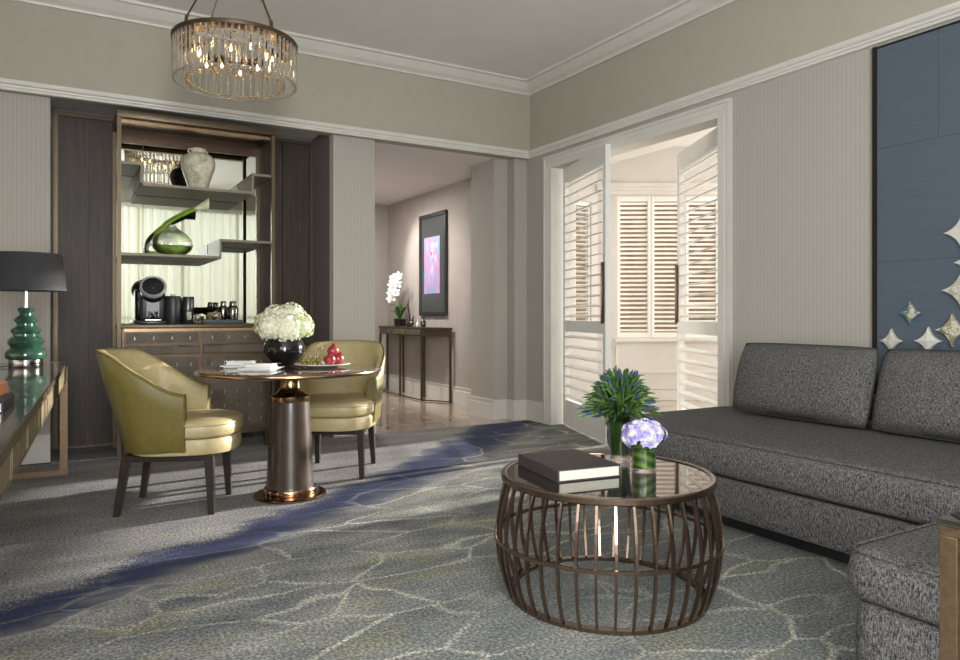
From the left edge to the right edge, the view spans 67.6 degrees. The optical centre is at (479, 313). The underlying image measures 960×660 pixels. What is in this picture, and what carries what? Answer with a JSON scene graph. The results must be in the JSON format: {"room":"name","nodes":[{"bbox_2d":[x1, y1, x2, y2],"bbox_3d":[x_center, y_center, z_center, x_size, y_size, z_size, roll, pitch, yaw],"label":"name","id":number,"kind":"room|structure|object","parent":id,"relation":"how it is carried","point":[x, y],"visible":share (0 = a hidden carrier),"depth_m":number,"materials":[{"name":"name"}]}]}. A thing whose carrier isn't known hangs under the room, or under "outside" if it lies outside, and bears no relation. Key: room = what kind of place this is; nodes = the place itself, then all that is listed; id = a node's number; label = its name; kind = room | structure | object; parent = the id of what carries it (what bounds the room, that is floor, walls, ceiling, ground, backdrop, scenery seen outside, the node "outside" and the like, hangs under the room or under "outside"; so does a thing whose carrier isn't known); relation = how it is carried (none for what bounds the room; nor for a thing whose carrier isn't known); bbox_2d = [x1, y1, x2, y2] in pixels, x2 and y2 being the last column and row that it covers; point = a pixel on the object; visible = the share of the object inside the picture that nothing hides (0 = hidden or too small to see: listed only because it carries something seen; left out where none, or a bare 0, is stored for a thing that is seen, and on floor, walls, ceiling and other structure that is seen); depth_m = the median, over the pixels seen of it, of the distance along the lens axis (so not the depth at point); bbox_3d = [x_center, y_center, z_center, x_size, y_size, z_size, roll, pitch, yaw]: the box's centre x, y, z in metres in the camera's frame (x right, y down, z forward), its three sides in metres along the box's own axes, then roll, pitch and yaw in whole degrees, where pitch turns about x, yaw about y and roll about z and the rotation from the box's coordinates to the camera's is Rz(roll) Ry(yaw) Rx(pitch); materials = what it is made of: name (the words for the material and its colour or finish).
{"room":"hotel room","nodes":[
{"label":"hotel room","id":0,"kind":"room"},
{"bbox_2d":[0,91,50,456],"bbox_3d":[-3.690,-0.305,5.348,0.839,2.750,0.840,0,0,-30],"label":"wall","id":1,"kind":"structure","parent":0,"point":[25,119],"depth_m":5.12,"materials":[{"name":"paint"}]},
{"bbox_2d":[21,423,375,464],"bbox_3d":[-2.345,0.970,5.635,3.250,0.200,0.025,0,0,-30],"label":"baseboard","id":2,"kind":"structure","parent":1,"relation":"attached to","point":[39,451],"depth_m":5.15,"materials":[{"name":"beige paint"}]},
{"bbox_2d":[51,107,311,448],"bbox_3d":[-2.546,-0.305,6.325,2.200,2.750,0.310,0,0,-30],"label":"wall niche","id":3,"kind":"object","parent":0,"point":[52,109],"depth_m":5.66,"materials":[{"name":"paint"}]},
{"bbox_2d":[53,110,115,449],"bbox_3d":[-3.067,-0.263,5.805,0.665,2.665,0.059,0,0,-30],"label":"wall panel","id":4,"kind":"object","parent":3,"relation":"attached to","point":[82,143],"visible":0.55,"depth_m":5.73,"materials":[{"name":"brown wood"}]},
{"bbox_2d":[51,100,317,139],"bbox_3d":[-2.433,-1.680,6.132,2.200,0.100,0.759,0,0,-30],"label":"niche","id":5,"kind":"object","parent":3,"relation":"attached to","point":[54,104],"visible":0.07,"depth_m":5.74,"materials":[{"name":"paint"}]},
{"bbox_2d":[50,432,335,463],"bbox_3d":[-2.372,1.069,6.027,2.121,0.005,0.840,0,0,-30],"label":"niche","id":6,"kind":"object","parent":3,"relation":"attached to","point":[106,451],"visible":0.29,"depth_m":5.56,"materials":[{"name":"wood"}]},
{"bbox_2d":[112,109,275,458],"bbox_3d":[-2.306,-0.220,5.795,1.162,2.580,0.568,0,0,-30],"label":"bar cabinet","id":7,"kind":"object","parent":6,"relation":"on","point":[149,185],"visible":0.59,"depth_m":5.83,"materials":[{"name":"brown wood"}]},
{"bbox_2d":[151,225,192,254],"bbox_3d":[-2.428,-0.581,5.659,0.310,0.246,0.233,0,0,-30],"label":"glass vase","id":8,"kind":"object","parent":7,"relation":"on","point":[171,240],"visible":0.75,"depth_m":5.58,"materials":[{"name":"green glass"}]},
{"bbox_2d":[153,198,208,236],"bbox_3d":[-2.371,-0.700,5.690,0.413,0.477,0.094,0,0,-30],"label":"calla lily","id":9,"kind":"object","parent":8,"relation":"in","point":[204,205],"visible":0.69,"depth_m":5.69,"materials":[{"name":"green plant"}]},
{"bbox_2d":[116,323,253,328],"bbox_3d":[-2.308,0.094,5.797,1.108,0.028,0.547,0,0,-30],"label":"countertop","id":10,"kind":"structure","parent":7,"relation":"on","point":[123,326],"depth_m":5.51,"materials":[{"name":"brown wood"}]},
{"bbox_2d":[139,276,166,323],"bbox_3d":[-2.554,-0.108,5.599,0.192,0.376,0.236,0,0,-25],"label":"coffee machine","id":11,"kind":"object","parent":10,"relation":"on","point":[152,288],"visible":0.99,"depth_m":5.56,"materials":[{"name":"black plastic"}]},
{"bbox_2d":[145,319,161,320],"bbox_3d":[-2.529,0.045,5.545,0.120,0.012,0.095,0,0,-25],"label":"drip tray","id":12,"kind":"object","parent":11,"relation":"on","point":[145,319],"depth_m":5.50,"materials":[{"name":"grey metal"}]},
{"bbox_2d":[148,311,160,318],"bbox_3d":[-2.522,0.009,5.540,0.080,0.060,0.080,0,0,15],"label":"glass cup","id":13,"kind":"object","parent":11,"relation":"on","point":[152,314],"visible":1,"depth_m":5.51,"materials":[{"name":"white"}]},
{"bbox_2d":[165,294,180,323],"bbox_3d":[-2.439,-0.040,5.699,0.121,0.238,0.121,0,0,-30],"label":"ice bucket","id":14,"kind":"object","parent":10,"relation":"on","point":[173,302],"visible":0.88,"depth_m":5.65,"materials":[{"name":"black metal"}]},
{"bbox_2d":[182,297,193,323],"bbox_3d":[-2.337,-0.029,5.743,0.092,0.218,0.098,0,0,-30],"label":"coffee canister","id":15,"kind":"object","parent":10,"relation":"on","point":[187,302],"visible":0.96,"depth_m":5.71,"materials":[{"name":"black plastic"}]},
{"bbox_2d":[121,143,255,323],"bbox_3d":[-2.445,-0.665,6.032,1.098,1.490,0.006,0,0,-30],"label":"mirror","id":16,"kind":"object","parent":10,"relation":"on","point":[232,277],"depth_m":6.04,"materials":[{"name":"clear mirror"}]},
{"bbox_2d":[193,314,200,323],"bbox_3d":[-2.236,0.038,5.667,0.056,0.082,0.056,0,0,-30],"label":"glass jar","id":17,"kind":"object","parent":10,"relation":"on","point":[196,316],"visible":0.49,"depth_m":5.65,"materials":[{"name":"white"}]},
{"bbox_2d":[194,319,202,323],"bbox_3d":[-2.200,0.059,5.607,0.064,0.040,0.040,0,0,-30],"label":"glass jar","id":18,"kind":"object","parent":10,"relation":"on","point":[196,321],"visible":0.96,"depth_m":5.59,"materials":[{"name":"white"}]},
{"bbox_2d":[203,319,243,323],"bbox_3d":[-2.104,0.062,5.837,0.310,0.034,0.180,0,0,-30],"label":"serving tray","id":19,"kind":"object","parent":10,"relation":"on","point":[239,321],"visible":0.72,"depth_m":5.76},
{"bbox_2d":[194,307,219,315],"bbox_3d":[-2.216,0.005,5.818,0.196,0.119,0.196,0,0,-30],"label":"footed bowl","id":20,"kind":"object","parent":19,"relation":"on","point":[204,310],"visible":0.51,"depth_m":5.76,"materials":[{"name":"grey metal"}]},
{"bbox_2d":[206,312,213,319],"bbox_3d":[-2.162,0.024,5.739,0.056,0.082,0.056,0,0,-30],"label":"glass jar","id":21,"kind":"object","parent":19,"relation":"on","point":[209,315],"visible":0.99,"depth_m":5.72,"materials":[{"name":"white"}]},
{"bbox_2d":[214,312,220,319],"bbox_3d":[-2.111,0.024,5.769,0.056,0.082,0.056,0,0,-30],"label":"glass jar","id":22,"kind":"object","parent":19,"relation":"on","point":[217,315],"visible":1,"depth_m":5.75,"materials":[{"name":"white"}]},
{"bbox_2d":[218,301,227,319],"bbox_3d":[-2.107,-0.021,5.882,0.076,0.172,0.076,0,0,-30],"label":"cocktail shaker","id":23,"kind":"object","parent":19,"relation":"on","point":[223,308],"visible":0.66,"depth_m":5.86,"materials":[{"name":"grey metal"}]},
{"bbox_2d":[227,301,237,319],"bbox_3d":[-2.014,-0.021,5.843,0.086,0.172,0.086,0,0,-30],"label":"cocktail shaker","id":24,"kind":"object","parent":19,"relation":"on","point":[232,310],"visible":0.94,"depth_m":5.81,"materials":[{"name":"grey metal"}]},
{"bbox_2d":[121,239,270,262],"bbox_3d":[-2.299,-0.515,5.801,1.116,0.156,0.505,0,0,-30],"label":"shelf","id":25,"kind":"object","parent":7,"relation":"attached to","point":[132,250],"depth_m":5.86,"materials":[{"name":"grey wood"}]},
{"bbox_2d":[121,161,270,202],"bbox_3d":[-2.299,-1.050,5.801,1.116,0.170,0.505,0,0,-30],"label":"shelf","id":26,"kind":"object","parent":7,"relation":"attached to","point":[136,183],"depth_m":5.84,"materials":[{"name":"grey wood"}]},
{"bbox_2d":[180,147,214,187],"bbox_3d":[-2.255,-1.158,5.740,0.261,0.345,0.276,0,0,-30],"label":"ceramic jar","id":27,"kind":"object","parent":7,"relation":"on","point":[198,167],"visible":0.88,"depth_m":5.66,"materials":[{"name":"beige ceramic"}]},
{"bbox_2d":[244,138,312,433],"bbox_3d":[-1.827,-0.263,6.532,0.610,2.665,0.059,0,0,-30],"label":"wall panel","id":28,"kind":"object","parent":3,"relation":"attached to","point":[293,158],"visible":0.46,"depth_m":6.56,"materials":[{"name":"brown wood"}]},
{"bbox_2d":[0,0,529,159],"bbox_3d":[-1.644,-1.942,6.072,4.900,0.745,0.140,0,0,-30],"label":"wall","id":29,"kind":"structure","parent":0,"point":[39,44],"depth_m":5.89,"materials":[{"name":"beige paint"}]},
{"bbox_2d":[0,78,528,158],"bbox_3d":[-1.595,-1.599,5.987,4.900,0.074,0.056,0,0,-30],"label":"trim","id":30,"kind":"structure","parent":29,"relation":"attached to","point":[6,84],"depth_m":5.78,"materials":[{"name":"beige paint"}]},
{"bbox_2d":[12,0,528,95],"bbox_3d":[-1.573,-2.257,5.951,4.900,0.115,0.140,0,0,-30],"label":"trim","id":31,"kind":"structure","parent":29,"relation":"attached to","point":[132,11],"depth_m":6.11,"materials":[{"name":"beige paint"}]},
{"bbox_2d":[312,135,331,435],"bbox_3d":[-1.433,-0.305,6.500,0.027,2.750,0.515,0,0,-30],"label":"wall","id":32,"kind":"structure","parent":0,"point":[322,145],"depth_m":6.44,"materials":[{"name":"paint"}]},
{"bbox_2d":[332,135,374,435],"bbox_3d":[-1.329,-0.305,6.731,0.390,2.750,0.840,0,0,-30],"label":"wall column","id":33,"kind":"structure","parent":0,"point":[353,158],"depth_m":6.36,"materials":[{"name":"paint"}]},
{"bbox_2d":[375,204,387,373],"bbox_3d":[-2.055,-0.280,10.038,1.800,2.700,0.100,0,0,-30],"label":"wall","id":34,"kind":"structure","parent":0,"point":[381,211],"depth_m":10.35,"materials":[{"name":"paint"}]},
{"bbox_2d":[134,0,681,78],"bbox_3d":[0.330,-2.365,2.801,5.200,0.100,7.700,0,0,-30],"label":"ceiling","id":35,"kind":"structure","parent":0,"point":[517,38],"depth_m":5.67,"materials":[{"name":"paint"}]},
{"bbox_2d":[171,0,297,101],"bbox_3d":[-1.520,-1.865,4.464,0.747,0.898,0.747,0,0,-18],"label":"chandelier","id":36,"kind":"object","parent":35,"relation":"hanging from","point":[189,61],"visible":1,"depth_m":4.27,"materials":[{"name":"clear glass"}]},
{"bbox_2d":[0,388,859,659],"bbox_3d":[1.638,1.110,5.711,10.400,0.080,11.400,0,0,-30],"label":"floor","id":37,"kind":"structure","parent":0,"point":[399,561],"depth_m":2.99,"materials":[{"name":"carpet"}]},
{"bbox_2d":[0,362,67,501],"bbox_3d":[-2.154,0.695,2.984,0.620,0.751,3.784,0,0,-28],"label":"writing desk","id":38,"kind":"object","parent":37,"relation":"on","point":[35,390],"visible":0.99,"depth_m":2.92,"materials":[{"name":"paint"}]},
{"bbox_2d":[0,393,13,412],"bbox_3d":[-1.715,0.303,2.409,0.220,0.032,0.330,0,0,-27],"label":"book","id":39,"kind":"object","parent":38,"relation":"on","point":[6,399],"visible":1,"depth_m":2.43,"materials":[{"name":"grey paper"}]},
{"bbox_2d":[0,381,6,395],"bbox_3d":[-1.779,0.267,2.493,0.200,0.038,0.235,0,0,-26],"label":"book","id":40,"kind":"object","parent":39,"relation":"on","point":[3,384],"visible":1,"depth_m":2.56,"materials":[{"name":"orange paper"}]},
{"bbox_2d":[0,250,66,367],"bbox_3d":[-2.732,-0.024,4.309,0.431,0.688,0.433,0,0,24],"label":"table lamp","id":41,"kind":"object","parent":38,"relation":"on","point":[24,271],"visible":1,"depth_m":4.23,"materials":[{"name":"green ceramic"}]},
{"bbox_2d":[96,348,243,516],"bbox_3d":[-1.725,0.630,4.016,0.765,0.879,0.616,0,0,-7],"label":"barrel chair","id":42,"kind":"object","parent":37,"relation":"on","point":[161,413],"visible":1,"depth_m":3.79,"materials":[{"name":"green leather"}]},
{"bbox_2d":[185,409,242,438],"bbox_3d":[-1.631,0.607,4.026,0.558,0.112,0.548,0,0,-7],"label":"seat cushion","id":43,"kind":"object","parent":42,"relation":"on","point":[199,423],"depth_m":3.87,"materials":[{"name":"yellow leather"}]},
{"bbox_2d":[193,362,380,503],"bbox_3d":[-1.122,0.695,4.239,1.066,0.750,1.066,0,0,-30],"label":"dining table","id":44,"kind":"object","parent":37,"relation":"on","point":[290,476],"visible":0.88,"depth_m":4.13,"materials":[{"name":"brown metal"}]},
{"bbox_2d":[220,364,245,368],"bbox_3d":[-1.427,0.310,4.287,0.200,0.018,0.200,0,0,-5],"label":"plate","id":45,"kind":"object","parent":44,"relation":"on","point":[225,366],"visible":0.39,"depth_m":4.20,"materials":[{"name":"white ceramic"}]},
{"bbox_2d":[226,361,255,364],"bbox_3d":[-1.427,0.291,4.287,0.156,0.018,0.104,0,0,-5],"label":"folded napkin","id":46,"kind":"object","parent":45,"relation":"on","point":[229,362],"visible":0.8,"depth_m":4.24,"materials":[{"name":"white fabric"}]},
{"bbox_2d":[237,366,284,371],"bbox_3d":[-1.238,0.310,4.061,0.200,0.018,0.200,0,0,5],"label":"plate","id":47,"kind":"object","parent":44,"relation":"on","point":[277,367],"visible":0.83,"depth_m":3.97,"materials":[{"name":"white ceramic"}]},
{"bbox_2d":[245,363,277,367],"bbox_3d":[-1.238,0.291,4.061,0.156,0.018,0.104,0,0,5],"label":"folded napkin","id":48,"kind":"object","parent":47,"relation":"on","point":[274,364],"visible":0.95,"depth_m":4.01,"materials":[{"name":"white fabric"}]},
{"bbox_2d":[243,363,273,363],"bbox_3d":[-1.233,0.280,4.063,0.210,0.003,0.016,0,0,-13],"label":"knife","id":49,"kind":"object","parent":48,"relation":"on","point":[243,363],"visible":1,"depth_m":4.05,"materials":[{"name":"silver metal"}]},
{"bbox_2d":[263,338,304,364],"bbox_3d":[-1.243,0.232,4.551,0.256,0.176,0.256,0,0,-30],"label":"vase","id":50,"kind":"object","parent":44,"relation":"on","point":[289,352],"visible":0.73,"depth_m":4.46,"materials":[{"name":"black ceramic"}]},
{"bbox_2d":[253,302,314,341],"bbox_3d":[-1.249,0.104,4.554,0.368,0.363,0.339,0,0,-30],"label":"bunch","id":51,"kind":"object","parent":50,"relation":"in","point":[285,322],"visible":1,"depth_m":4.47,"materials":[{"name":"beige plant"}]},
{"bbox_2d":[294,361,350,367],"bbox_3d":[-0.944,0.307,4.303,0.332,0.024,0.332,0,0,-30],"label":"fruit plate","id":52,"kind":"object","parent":44,"relation":"on","point":[323,365],"visible":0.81,"depth_m":4.20,"materials":[{"name":"white ceramic"}]},
{"bbox_2d":[324,354,335,364],"bbox_3d":[-0.899,0.273,4.282,0.072,0.072,0.074,0,0,23],"label":"pomegranate","id":53,"kind":"object","parent":52,"relation":"on","point":[329,359],"visible":0.98,"depth_m":4.26,"materials":[{"name":"red food"}]},
{"bbox_2d":[334,352,343,364],"bbox_3d":[-0.861,0.269,4.346,0.068,0.081,0.069,0,0,-17],"label":"pomegranate","id":54,"kind":"object","parent":52,"relation":"on","point":[339,358],"visible":0.8,"depth_m":4.32,"materials":[{"name":"red food"}]},
{"bbox_2d":[327,344,338,355],"bbox_3d":[-0.886,0.218,4.325,0.071,0.080,0.070,0,0,14],"label":"pomegranate","id":55,"kind":"object","parent":54,"relation":"on","point":[333,349],"visible":0.86,"depth_m":4.30,"materials":[{"name":"red food"}]},
{"bbox_2d":[298,340,384,478],"bbox_3d":[-0.969,0.630,4.927,0.616,0.879,0.765,0,0,2],"label":"barrel chair","id":56,"kind":"object","parent":37,"relation":"on","point":[350,405],"visible":0.8,"depth_m":4.86,"materials":[{"name":"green leather"}]},
{"bbox_2d":[310,393,373,417],"bbox_3d":[-0.974,0.607,4.832,0.548,0.112,0.558,0,0,2],"label":"seat cushion","id":57,"kind":"object","parent":56,"relation":"on","point":[322,405],"depth_m":4.61,"materials":[{"name":"yellow leather"}]},
{"bbox_2d":[379,325,452,402],"bbox_3d":[-0.938,0.618,9.406,0.250,0.905,1.978,0,0,-30],"label":"console table","id":58,"kind":"object","parent":37,"relation":"on","point":[422,332],"visible":0.97,"depth_m":9.14,"materials":[{"name":"brown wood"}]},
{"bbox_2d":[386,271,407,325],"bbox_3d":[-1.106,-0.206,9.643,0.225,0.741,0.375,0,0,-30],"label":"potted orchid","id":59,"kind":"object","parent":58,"relation":"on","point":[394,282],"visible":0.95,"depth_m":9.62,"materials":[{"name":"white plant"}]},
{"bbox_2d":[405,302,413,326],"bbox_3d":[-0.914,-0.001,9.316,0.081,0.329,0.257,0,0,-30],"label":"vase","id":60,"kind":"object","parent":58,"relation":"on","point":[409,322],"visible":1,"depth_m":9.30,"materials":[{"name":"grey metal"}]},
{"bbox_2d":[420,319,425,326],"bbox_3d":[-0.715,0.115,9.015,0.076,0.100,0.075,0,0,-30],"label":"vase","id":61,"kind":"object","parent":58,"relation":"on","point":[422,322],"visible":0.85,"depth_m":8.99,"materials":[{"name":"grey metal"}]},
{"bbox_2d":[494,452,724,635],"bbox_3d":[0.487,0.839,2.762,0.867,0.462,0.867,0,0,-30],"label":"coffee table","id":62,"kind":"object","parent":37,"relation":"on","point":[673,482],"visible":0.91,"depth_m":2.52,"materials":[{"name":"brown metal"}]},
{"bbox_2d":[518,449,620,482],"bbox_3d":[0.343,0.590,2.802,0.270,0.046,0.335,0,0,-22],"label":"book","id":63,"kind":"object","parent":62,"relation":"on","point":[560,466],"visible":1,"depth_m":2.71,"materials":[{"name":"black paper"}]},
{"bbox_2d":[604,416,635,462],"bbox_3d":[0.584,0.517,2.990,0.136,0.190,0.136,0,0,-30],"label":"glass vase","id":64,"kind":"object","parent":62,"relation":"on","point":[619,451],"visible":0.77,"depth_m":2.95,"materials":[{"name":"clear glass"}]},
{"bbox_2d":[575,365,663,424],"bbox_3d":[0.581,0.329,2.986,0.347,0.231,0.364,0,0,-30],"label":"bunch","id":65,"kind":"object","parent":64,"relation":"in","point":[619,395],"visible":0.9,"depth_m":2.93,"materials":[{"name":"green plant"}]},
{"bbox_2d":[632,445,655,473],"bbox_3d":[0.639,0.565,2.797,0.094,0.095,0.094,0,0,-30],"label":"glass vase","id":66,"kind":"object","parent":62,"relation":"on","point":[643,460],"visible":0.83,"depth_m":2.76,"materials":[{"name":"green glass"}]},
{"bbox_2d":[621,418,667,448],"bbox_3d":[0.638,0.470,2.797,0.177,0.125,0.177,0,0,-30],"label":"bunch","id":67,"kind":"object","parent":66,"relation":"on","point":[643,433],"visible":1,"depth_m":2.74,"materials":[{"name":"purple plant"}]},
{"bbox_2d":[607,394,959,659],"bbox_3d":[1.567,0.760,3.126,2.036,0.620,2.922,0,0,-30],"label":"sofa","id":68,"kind":"object","parent":37,"relation":"on","point":[869,500],"visible":0.69,"depth_m":3.04,"materials":[{"name":"grey fabric"}]},
{"bbox_2d":[607,406,959,525],"bbox_3d":[1.945,0.705,3.347,1.152,0.197,2.922,0,0,-30],"label":"seat cushion","id":69,"kind":"object","parent":68,"relation":"on","point":[888,477],"depth_m":3.23,"materials":[{"name":"grey fabric"}]},
{"bbox_2d":[733,343,878,427],"bbox_3d":[1.843,0.388,4.134,0.268,0.425,0.878,0,0,-30],"label":"cushion","id":70,"kind":"object","parent":68,"relation":"on","point":[827,384],"visible":1,"depth_m":3.98,"materials":[{"name":"grey fabric"}]},
{"bbox_2d":[847,525,939,625],"bbox_3d":[1.605,0.727,1.925,0.888,0.154,0.812,0,0,-30],"label":"cushion","id":71,"kind":"object","parent":68,"relation":"on","point":[896,577],"depth_m":1.94,"materials":[{"name":"grey fabric"}]},
{"bbox_2d":[872,349,959,442],"bbox_3d":[2.293,0.388,3.366,0.268,0.425,0.878,0,0,-30],"label":"cushion","id":72,"kind":"object","parent":68,"relation":"on","point":[917,394],"visible":1,"depth_m":3.47,"materials":[{"name":"grey fabric"}]},
{"bbox_2d":[937,511,959,659],"bbox_3d":[1.196,0.740,1.361,0.388,0.660,0.428,0,0,-30],"label":"side table","id":73,"kind":"object","parent":37,"relation":"on","point":[949,528],"visible":1,"depth_m":1.43,"materials":[{"name":"brown wood"}]},
{"bbox_2d":[375,142,508,204],"bbox_3d":[-1.171,-1.613,8.528,1.800,0.075,3.700,0,0,-30],"label":"ceiling","id":74,"kind":"structure","parent":0,"point":[401,172],"depth_m":7.87,"materials":[{"name":"paint"}]},
{"bbox_2d":[471,158,526,399],"bbox_3d":[0.190,-0.253,7.482,0.310,2.645,0.600,0,0,-30],"label":"wall pier","id":75,"kind":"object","parent":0,"point":[498,186],"visible":0.85,"depth_m":7.30,"materials":[{"name":"paint"}]},
{"bbox_2d":[469,395,526,420],"bbox_3d":[0.127,0.970,7.373,0.709,0.200,0.249,0,0,32],"label":"baseboard","id":76,"kind":"object","parent":75,"relation":"attached to","point":[514,410],"visible":1,"depth_m":7.27,"materials":[{"name":"beige paint"}]},
{"bbox_2d":[569,168,597,401],"bbox_3d":[0.798,-0.505,8.580,1.550,3.150,0.120,0,0,-30],"label":"wall","id":77,"kind":"structure","parent":0,"point":[593,209],"depth_m":8.81,"materials":[{"name":"paint"}]},
{"bbox_2d":[575,201,589,320],"bbox_3d":[1.244,-0.605,8.818,0.260,1.554,0.046,0,0,-30],"label":"window","id":78,"kind":"structure","parent":77,"relation":"in","point":[580,203],"depth_m":8.82,"materials":[{"name":"white paint"}]},
{"bbox_2d":[598,146,717,389],"bbox_3d":[2.521,-0.505,8.959,2.117,3.150,0.120,0,0,0],"label":"wall","id":79,"kind":"structure","parent":0,"point":[660,166],"depth_m":8.90,"materials":[{"name":"paint"}]},
{"bbox_2d":[617,196,650,336],"bbox_3d":[1.912,-0.585,8.919,0.420,1.754,0.046,0,0,0],"label":"window","id":80,"kind":"structure","parent":79,"relation":"in","point":[621,200],"depth_m":8.90,"materials":[{"name":"white paint"}]},
{"bbox_2d":[596,183,717,399],"bbox_3d":[2.461,-0.275,8.874,2.037,2.690,0.050,0,0,0],"label":"trim","id":81,"kind":"structure","parent":79,"relation":"attached to","point":[616,188],"depth_m":8.87,"materials":[{"name":"beige paint"}]},
{"bbox_2d":[651,196,676,336],"bbox_3d":[2.337,-0.585,8.919,0.420,1.754,0.046,0,0,0],"label":"window","id":82,"kind":"structure","parent":79,"relation":"in","point":[659,200],"depth_m":8.90,"materials":[{"name":"white paint"}]},
{"bbox_2d":[685,196,717,336],"bbox_3d":[2.762,-0.585,8.919,0.420,1.754,0.046,0,0,0],"label":"window","id":83,"kind":"structure","parent":79,"relation":"in","point":[702,200],"depth_m":8.90,"materials":[{"name":"white paint"}]},
{"bbox_2d":[602,126,717,165],"bbox_3d":[2.059,-1.905,5.784,0.900,0.550,6.100,0,0,-30],"label":"ceiling","id":84,"kind":"structure","parent":0,"point":[694,136],"depth_m":6.96,"materials":[{"name":"white paint"}]},
{"bbox_2d":[388,0,959,424],"bbox_3d":[1.505,-0.623,5.691,0.150,3.385,11.300,0,0,-30],"label":"wall","id":85,"kind":"structure","parent":0,"point":[802,140],"depth_m":4.86,"materials":[{"name":"paint"}]},
{"bbox_2d":[383,374,470,406],"bbox_3d":[-1.296,0.970,8.692,1.650,0.200,2.990,0,0,-30],"label":"baseboard","id":86,"kind":"structure","parent":85,"relation":"attached to","point":[438,391],"depth_m":9.08,"materials":[{"name":"beige paint"}]},
{"bbox_2d":[419,209,447,315],"bbox_3d":[-0.600,-0.630,9.100,0.034,1.300,0.756,0,0,-30],"label":"framed painting","id":87,"kind":"object","parent":85,"relation":"attached to","point":[433,227],"visible":1,"depth_m":9.07,"materials":[{"name":"black paper"}]},
{"bbox_2d":[526,400,542,422],"bbox_3d":[2.381,0.970,4.022,0.025,0.200,7.535,0,0,-30],"label":"baseboard","id":88,"kind":"structure","parent":85,"relation":"attached to","point":[534,409],"depth_m":7.14,"materials":[{"name":"beige paint"}]},
{"bbox_2d":[563,144,610,441],"bbox_3d":[0.931,-0.172,6.427,0.089,2.459,1.080,0,0,-12],"label":"door","id":89,"kind":"structure","parent":85,"relation":"in","point":[592,426],"depth_m":6.35,"materials":[{"name":"white paint"}]},
{"bbox_2d":[526,0,736,95],"bbox_3d":[2.340,-2.257,3.978,0.140,0.115,7.500,0,0,-30],"label":"trim","id":90,"kind":"structure","parent":85,"relation":"attached to","point":[683,12],"depth_m":5.90,"materials":[{"name":"beige paint"}]},
{"bbox_2d":[543,98,731,424],"bbox_3d":[1.268,-0.228,6.072,0.194,2.595,2.257,0,0,-30],"label":"trim","id":91,"kind":"structure","parent":85,"relation":"attached to","point":[719,113],"depth_m":5.98,"materials":[{"name":"beige paint"}]},
{"bbox_2d":[675,127,717,409],"bbox_3d":[1.768,-0.172,5.758,0.088,2.459,1.060,0,0,-3],"label":"door","id":92,"kind":"structure","parent":85,"relation":"in","point":[708,143],"depth_m":5.97,"materials":[{"name":"white paint"}]},
{"bbox_2d":[528,1,959,158],"bbox_3d":[2.376,-1.599,4.000,0.056,0.074,7.500,0,0,-30],"label":"trim","id":93,"kind":"structure","parent":85,"relation":"attached to","point":[950,12],"depth_m":4.71,"materials":[{"name":"beige paint"}]},
{"bbox_2d":[872,20,959,393],"bbox_3d":[2.835,-0.388,3.237,0.033,2.315,2.160,0,0,-30],"label":"wall panel","id":94,"kind":"object","parent":85,"relation":"attached to","point":[916,78],"visible":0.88,"depth_m":3.96,"materials":[{"name":"blue fabric"}]},
{"bbox_2d":[879,328,904,348],"bbox_3d":[2.321,0.153,4.049,0.033,0.143,0.139,0,0,-30],"label":"tile","id":95,"kind":"structure","parent":94,"relation":"attached to","point":[891,340],"depth_m":4.04,"materials":[{"name":"beige ceramic"}]},
{"bbox_2d":[900,301,921,324],"bbox_3d":[2.374,-0.005,3.959,0.032,0.131,0.127,0,0,-30],"label":"tile","id":96,"kind":"structure","parent":94,"relation":"attached to","point":[910,312],"depth_m":3.95,"materials":[{"name":"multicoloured ceramic"}]},
{"bbox_2d":[914,327,943,348],"bbox_3d":[2.423,0.146,3.877,0.030,0.155,0.150,0,0,-30],"label":"tile","id":97,"kind":"structure","parent":94,"relation":"attached to","point":[928,340],"depth_m":3.87,"materials":[{"name":"beige ceramic"}]},
{"bbox_2d":[935,313,959,346],"bbox_3d":[2.483,0.084,3.772,0.034,0.179,0.174,0,0,-30],"label":"tile","id":98,"kind":"structure","parent":94,"relation":"attached to","point":[951,329],"depth_m":3.77,"materials":[{"name":"ceramic"}]},
{"bbox_2d":[941,275,959,304],"bbox_3d":[2.507,-0.125,3.730,0.034,0.215,0.208,0,0,-30],"label":"tile","id":99,"kind":"structure","parent":94,"relation":"attached to","point":[954,290],"depth_m":3.75,"materials":[{"name":"beige ceramic"}]},
{"bbox_2d":[944,219,959,244],"bbox_3d":[2.509,-0.428,3.731,0.030,0.191,0.185,0,0,-30],"label":"tile","id":100,"kind":"structure","parent":94,"relation":"attached to","point":[954,232],"depth_m":3.75,"materials":[{"name":"beige ceramic"}]},
{"bbox_2d":[677,140,696,145],"bbox_3d":[3.856,-2.130,7.416,3.850,0.100,7.100,0,0,-30],"label":"ceiling","id":101,"kind":"structure","parent":0,"point":[692,142],"depth_m":8.80,"materials":[{"name":"white paint"}]},
{"label":"outside","id":102,"kind":"structure","parent":0,"visible":0},
{"bbox_2d":[576,202,714,331],"bbox_3d":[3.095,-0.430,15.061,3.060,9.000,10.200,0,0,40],"label":"window shutters","id":103,"kind":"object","parent":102,"point":[621,210],"visible":0.02,"depth_m":12.84,"materials":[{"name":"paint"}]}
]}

